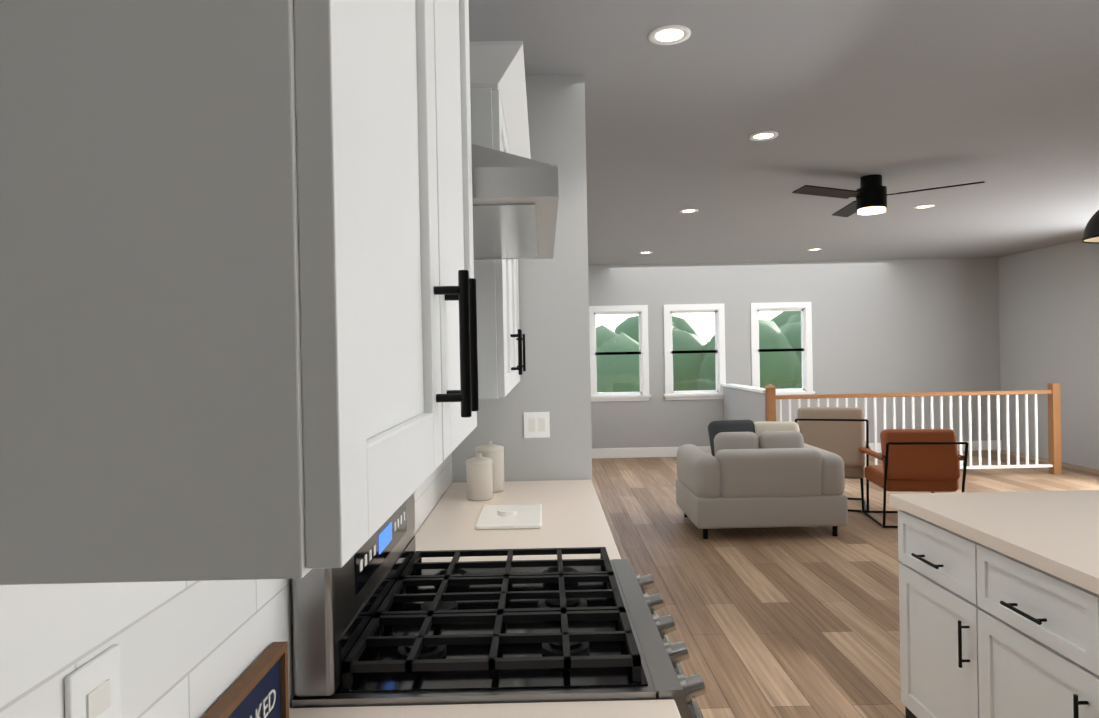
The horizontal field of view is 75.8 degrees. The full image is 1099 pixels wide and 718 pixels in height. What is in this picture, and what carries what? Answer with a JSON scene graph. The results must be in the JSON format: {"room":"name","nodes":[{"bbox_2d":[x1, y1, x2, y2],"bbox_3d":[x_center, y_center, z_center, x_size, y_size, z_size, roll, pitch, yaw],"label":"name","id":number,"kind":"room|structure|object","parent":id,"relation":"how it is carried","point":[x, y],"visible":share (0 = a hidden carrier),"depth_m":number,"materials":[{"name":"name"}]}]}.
{"room":"kitchen","nodes":[
{"label":"kitchen","id":0,"kind":"room"},
{"bbox_2d":[452,462,455,482],"bbox_3d":[-0.500,0.110,0.212,0.120,2.770,6.280,-1,0,0],"label":"wall","id":1,"kind":"structure","parent":0,"point":[453,463],"depth_m":3.23,"materials":[{"name":"grey paint"}]},
{"bbox_2d":[0,453,451,717],"bbox_3d":[-0.447,0.156,1.803,0.008,0.940,2.860,-1,0,0],"label":"tile backsplash","id":2,"kind":"structure","parent":1,"relation":"attached to","point":[192,649],"depth_m":0.77,"materials":[{"name":"white tile"}]},
{"bbox_2d":[64,644,120,717],"bbox_3d":[-0.427,0.342,0.664,0.008,0.118,0.075,-1,0,0],"label":"outlet","id":3,"kind":"object","parent":2,"relation":"attached to","point":[93,688],"visible":1,"depth_m":0.66,"materials":[{"name":"white plastic"}]},
{"bbox_2d":[0,0,478,584],"bbox_3d":[-0.249,-0.359,0.757,0.391,0.953,0.910,-1,0,0],"label":"upper cabinet","id":4,"kind":"object","parent":1,"relation":"attached to","point":[238,320],"visible":1,"depth_m":0.37,"materials":[{"name":"white wood"}]},
{"bbox_2d":[469,45,520,398],"bbox_3d":[-0.296,-0.366,2.396,0.322,0.952,0.909,-1,0,0],"label":"upper cabinet","id":5,"kind":"object","parent":1,"relation":"attached to","point":[499,111],"depth_m":1.94,"materials":[{"name":"white wood"}]},
{"bbox_2d":[471,144,558,259],"bbox_3d":[-0.226,-0.774,1.540,0.464,1.021,0.750,-1,0,0],"label":"range hood","id":6,"kind":"object","parent":1,"relation":"attached to","point":[515,198],"visible":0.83,"depth_m":1.25,"materials":[{"name":"silver metal"}]},
{"bbox_2d":[517,259,524,374],"bbox_3d":[-0.300,-0.369,2.969,0.322,0.952,0.485,-1,0,0],"label":"upper cabinet","id":7,"kind":"object","parent":1,"relation":"attached to","point":[522,335],"depth_m":2.83,"materials":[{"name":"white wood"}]},
{"bbox_2d":[452,75,563,481],"bbox_3d":[-0.203,0.089,3.295,0.480,2.770,0.120,-1,0,0],"label":"wall","id":8,"kind":"structure","parent":0,"point":[540,388],"depth_m":3.23,"materials":[{"name":"grey paint"}]},
{"bbox_2d":[524,412,549,437],"bbox_3d":[-0.058,0.302,3.229,0.118,0.118,0.014,-1,0,0],"label":"light switch","id":9,"kind":"object","parent":8,"relation":"attached to","point":[536,424],"visible":1,"depth_m":3.23,"materials":[{"name":"white plastic"}]},
{"bbox_2d":[556,78,587,479],"bbox_3d":[0.061,0.067,6.797,0.140,2.770,6.880,-1,0,0],"label":"wall","id":10,"kind":"structure","parent":0,"point":[569,132],"depth_m":3.23,"materials":[{"name":"grey paint"}]},
{"bbox_2d":[468,0,1098,264],"bbox_3d":[1.756,-1.386,3.587,9.740,0.100,13.310,-1,0,0],"label":"ceiling","id":11,"kind":"structure","parent":0,"point":[1000,98],"depth_m":3.95,"materials":[{"name":"paint"}]},
{"bbox_2d":[648,25,690,44],"bbox_3d":[0.483,-1.304,2.843,0.169,0.006,0.169,-1,0,-6],"label":"recessed light","id":12,"kind":"object","parent":11,"relation":"in","point":[669,34],"depth_m":2.84,"materials":[{"name":"white"}]},
{"bbox_2d":[679,209,697,212],"bbox_3d":[1.257,-1.336,6.369,0.169,0.006,0.169,-1,0,-6],"label":"recessed light","id":13,"kind":"object","parent":11,"relation":"in","point":[684,210],"depth_m":6.36,"materials":[{"name":"white"}]},
{"bbox_2d":[749,131,777,140],"bbox_3d":[1.273,-1.326,4.199,0.169,0.006,0.169,-1,0,-6],"label":"recessed light","id":14,"kind":"object","parent":11,"relation":"in","point":[764,135],"depth_m":4.19,"materials":[{"name":"white"}]},
{"bbox_2d":[808,248,821,250],"bbox_3d":[3.368,-1.390,8.964,0.169,0.006,0.169,-1,0,-9],"label":"recessed light","id":15,"kind":"object","parent":11,"relation":"in","point":[814,249],"depth_m":8.96,"materials":[{"name":"white"}]},
{"bbox_2d":[792,174,984,216],"bbox_3d":[2.370,-1.223,5.387,1.303,0.264,1.186,-1,0,0],"label":"ceiling fan","id":16,"kind":"object","parent":11,"relation":"hanging from","point":[870,194],"visible":1,"depth_m":5.17,"materials":[{"name":"black metal"}]},
{"bbox_2d":[913,204,934,208],"bbox_3d":[3.387,-1.378,6.384,0.169,0.006,0.169,-1,0,-6],"label":"recessed light","id":17,"kind":"object","parent":11,"relation":"in","point":[926,205],"depth_m":6.38,"materials":[{"name":"white"}]},
{"bbox_2d":[1082,210,1098,243],"bbox_3d":[1.787,-0.852,2.175,0.246,0.953,0.246,-1,0,0],"label":"pendant light","id":18,"kind":"object","parent":11,"relation":"hanging from","point":[1091,234],"visible":1,"depth_m":2.20,"materials":[{"name":"black metal"}]},
{"bbox_2d":[584,258,999,461],"bbox_3d":[3.286,-0.012,10.200,6.360,2.770,0.120,-1,0,0],"label":"wall","id":19,"kind":"structure","parent":0,"point":[897,325],"depth_m":10.15,"materials":[{"name":"grey paint"}]},
{"bbox_2d":[589,305,650,401],"bbox_3d":[0.984,-0.082,10.158,0.910,1.370,0.170,-1,0,0],"label":"window","id":20,"kind":"structure","parent":19,"relation":"in","point":[641,311],"depth_m":10.11,"materials":[{"name":"white"}]},
{"bbox_2d":[664,303,725,399],"bbox_3d":[2.084,-0.103,10.166,0.910,1.370,0.170,-1,0,0],"label":"window","id":21,"kind":"structure","parent":19,"relation":"in","point":[718,310],"depth_m":10.11,"materials":[{"name":"white"}]},
{"bbox_2d":[751,302,814,394],"bbox_3d":[3.334,-0.128,10.175,0.910,1.370,0.170,-1,0,0],"label":"window","id":22,"kind":"structure","parent":19,"relation":"in","point":[805,310],"depth_m":10.12,"materials":[{"name":"white"}]},
{"bbox_2d":[592,440,1001,458],"bbox_3d":[3.312,1.303,10.139,6.400,0.140,0.015,-1,0,0],"label":"baseboard","id":23,"kind":"structure","parent":19,"relation":"attached to","point":[635,452],"depth_m":10.11,"materials":[{"name":"white wood"}]},
{"bbox_2d":[592,450,1098,717],"bbox_3d":[1.813,1.484,3.601,9.740,0.100,13.310,-1,0,0],"label":"floor","id":24,"kind":"structure","parent":0,"point":[788,622],"depth_m":4.40,"materials":[{"name":"brown wood"}]},
{"bbox_2d":[289,699,680,717],"bbox_3d":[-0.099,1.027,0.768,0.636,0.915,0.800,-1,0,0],"label":"countertop","id":25,"kind":"structure","parent":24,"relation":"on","point":[667,708],"depth_m":1.14,"materials":[{"name":"stone"}]},
{"bbox_2d":[202,641,288,717],"bbox_3d":[-0.415,0.507,0.915,0.022,0.135,0.360,-1,0,0],"label":"sign","id":26,"kind":"object","parent":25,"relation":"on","point":[259,688],"visible":1,"depth_m":1.01,"materials":[{"name":"wood"},{"name":"navy blue painted board"},{"name":"white paint lettering"}]},
{"bbox_2d":[291,493,706,717],"bbox_3d":[-0.062,0.893,1.549,0.720,1.175,0.756,-1,0,0],"label":"range","id":27,"kind":"object","parent":24,"relation":"on","point":[384,615],"visible":0.96,"depth_m":1.32,"materials":[{"name":"black metal"}]},
{"bbox_2d":[415,480,620,561],"bbox_3d":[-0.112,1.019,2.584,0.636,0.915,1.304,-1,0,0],"label":"countertop","id":28,"kind":"structure","parent":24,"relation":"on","point":[573,515],"depth_m":2.39,"materials":[{"name":"stone"}]},
{"bbox_2d":[466,448,501,500],"bbox_3d":[-0.282,0.471,2.845,0.105,0.182,0.105,-1,0,45],"label":"canister","id":29,"kind":"object","parent":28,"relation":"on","point":[485,472],"depth_m":2.81,"materials":[{"name":"beige ceramic"}]},
{"bbox_2d":[475,441,504,490],"bbox_3d":[-0.254,0.455,3.010,0.122,0.212,0.122,-1,0,45],"label":"canister","id":30,"kind":"object","parent":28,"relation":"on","point":[489,445],"depth_m":2.99,"materials":[{"name":"beige ceramic"}]},
{"bbox_2d":[475,504,541,529],"bbox_3d":[-0.138,0.546,2.487,0.220,0.030,0.320,-1,0,0],"label":"marble tray","id":31,"kind":"object","parent":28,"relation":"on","point":[510,517],"visible":0.98,"depth_m":2.44,"materials":[{"name":"white stone"}]},
{"bbox_2d":[722,384,765,422],"bbox_3d":[2.566,0.875,9.171,0.160,1.035,1.904,-1,0,0],"label":"wall","id":32,"kind":"structure","parent":24,"relation":"on","point":[743,402],"depth_m":9.07,"materials":[{"name":"grey paint"}]},
{"bbox_2d":[676,419,847,538],"bbox_3d":[1.755,0.971,6.033,1.200,0.904,0.940,-1,0,0],"label":"sofa","id":33,"kind":"object","parent":24,"relation":"on","point":[747,473],"visible":1,"depth_m":5.57,"materials":[{"name":"grey fabric"}]},
{"bbox_2d":[795,407,870,511],"bbox_3d":[2.686,0.925,6.752,0.664,0.949,0.741,-1,0,20],"label":"armchair","id":34,"kind":"object","parent":24,"relation":"on","point":[839,431],"visible":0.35,"depth_m":6.50,"materials":[{"name":"beige fabric"}]},
{"bbox_2d":[764,383,1061,473],"bbox_3d":[4.208,0.809,8.180,3.398,1.110,0.116,-1,0,0],"label":"stair railing","id":35,"kind":"object","parent":24,"relation":"on","point":[1052,391],"visible":0.71,"depth_m":8.17,"materials":[{"name":"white wood"}]},
{"bbox_2d":[858,429,968,527],"bbox_3d":[3.100,0.989,6.054,0.664,0.813,0.742,-1,0,8],"label":"armchair","id":36,"kind":"object","parent":24,"relation":"on","point":[920,460],"visible":0.83,"depth_m":5.80,"materials":[{"name":"brown leather"}]},
{"bbox_2d":[889,502,1098,717],"bbox_3d":[1.858,1.005,1.499,1.051,0.876,2.500,-1,0,0],"label":"kitchen island","id":37,"kind":"object","parent":24,"relation":"on","point":[999,604],"depth_m":2.20,"materials":[{"name":"white wood"}]},
{"bbox_2d":[889,491,1098,589],"bbox_3d":[1.622,0.552,1.495,0.555,0.040,2.570,-1,0,0],"label":"island countertop","id":38,"kind":"structure","parent":37,"relation":"on","point":[1056,533],"depth_m":2.29,"materials":[{"name":"beige stone"}]},
{"bbox_2d":[996,240,1098,469],"bbox_3d":[6.593,-0.046,3.629,0.120,2.770,13.310,-1,0,0],"label":"wall","id":39,"kind":"structure","parent":0,"point":[1026,320],"depth_m":9.08,"materials":[{"name":"grey paint"}]},
{"label":"outside","id":40,"kind":"structure","parent":0,"visible":0},
{"bbox_3d":[4.171,4.143,65.198,130.000,0.100,109.800,-1,0,0],"label":"ground","id":41,"kind":"structure","parent":40,"visible":0},
{"bbox_2d":[596,325,639,392],"bbox_3d":[2.427,1.259,40.342,7.927,6.449,7.086,-1,0,0],"label":"tree","id":42,"kind":"object","parent":41,"relation":"on","point":[618,343],"depth_m":37.18,"materials":[{"name":"green plant"}]},
{"bbox_2d":[614,315,707,390],"bbox_3d":[7.249,0.602,45.760,7.771,7.047,7.699,-1,0,0],"label":"tree","id":43,"kind":"object","parent":41,"relation":"on","point":[685,362],"depth_m":42.70,"materials":[{"name":"green plant"}]},
{"bbox_2d":[696,319,801,390],"bbox_3d":[11.733,1.002,40.900,5.954,6.638,8.430,-1,0,0],"label":"tree","id":44,"kind":"object","parent":41,"relation":"on","point":[766,366],"depth_m":37.73,"materials":[{"name":"green plant"}]},
{"bbox_2d":[770,311,801,372],"bbox_3d":[17.541,0.047,45.838,7.910,7.750,7.837,-1,0,0],"label":"tree","id":45,"kind":"object","parent":41,"relation":"on","point":[792,328],"depth_m":43.87,"materials":[{"name":"green plant"}]}
]}

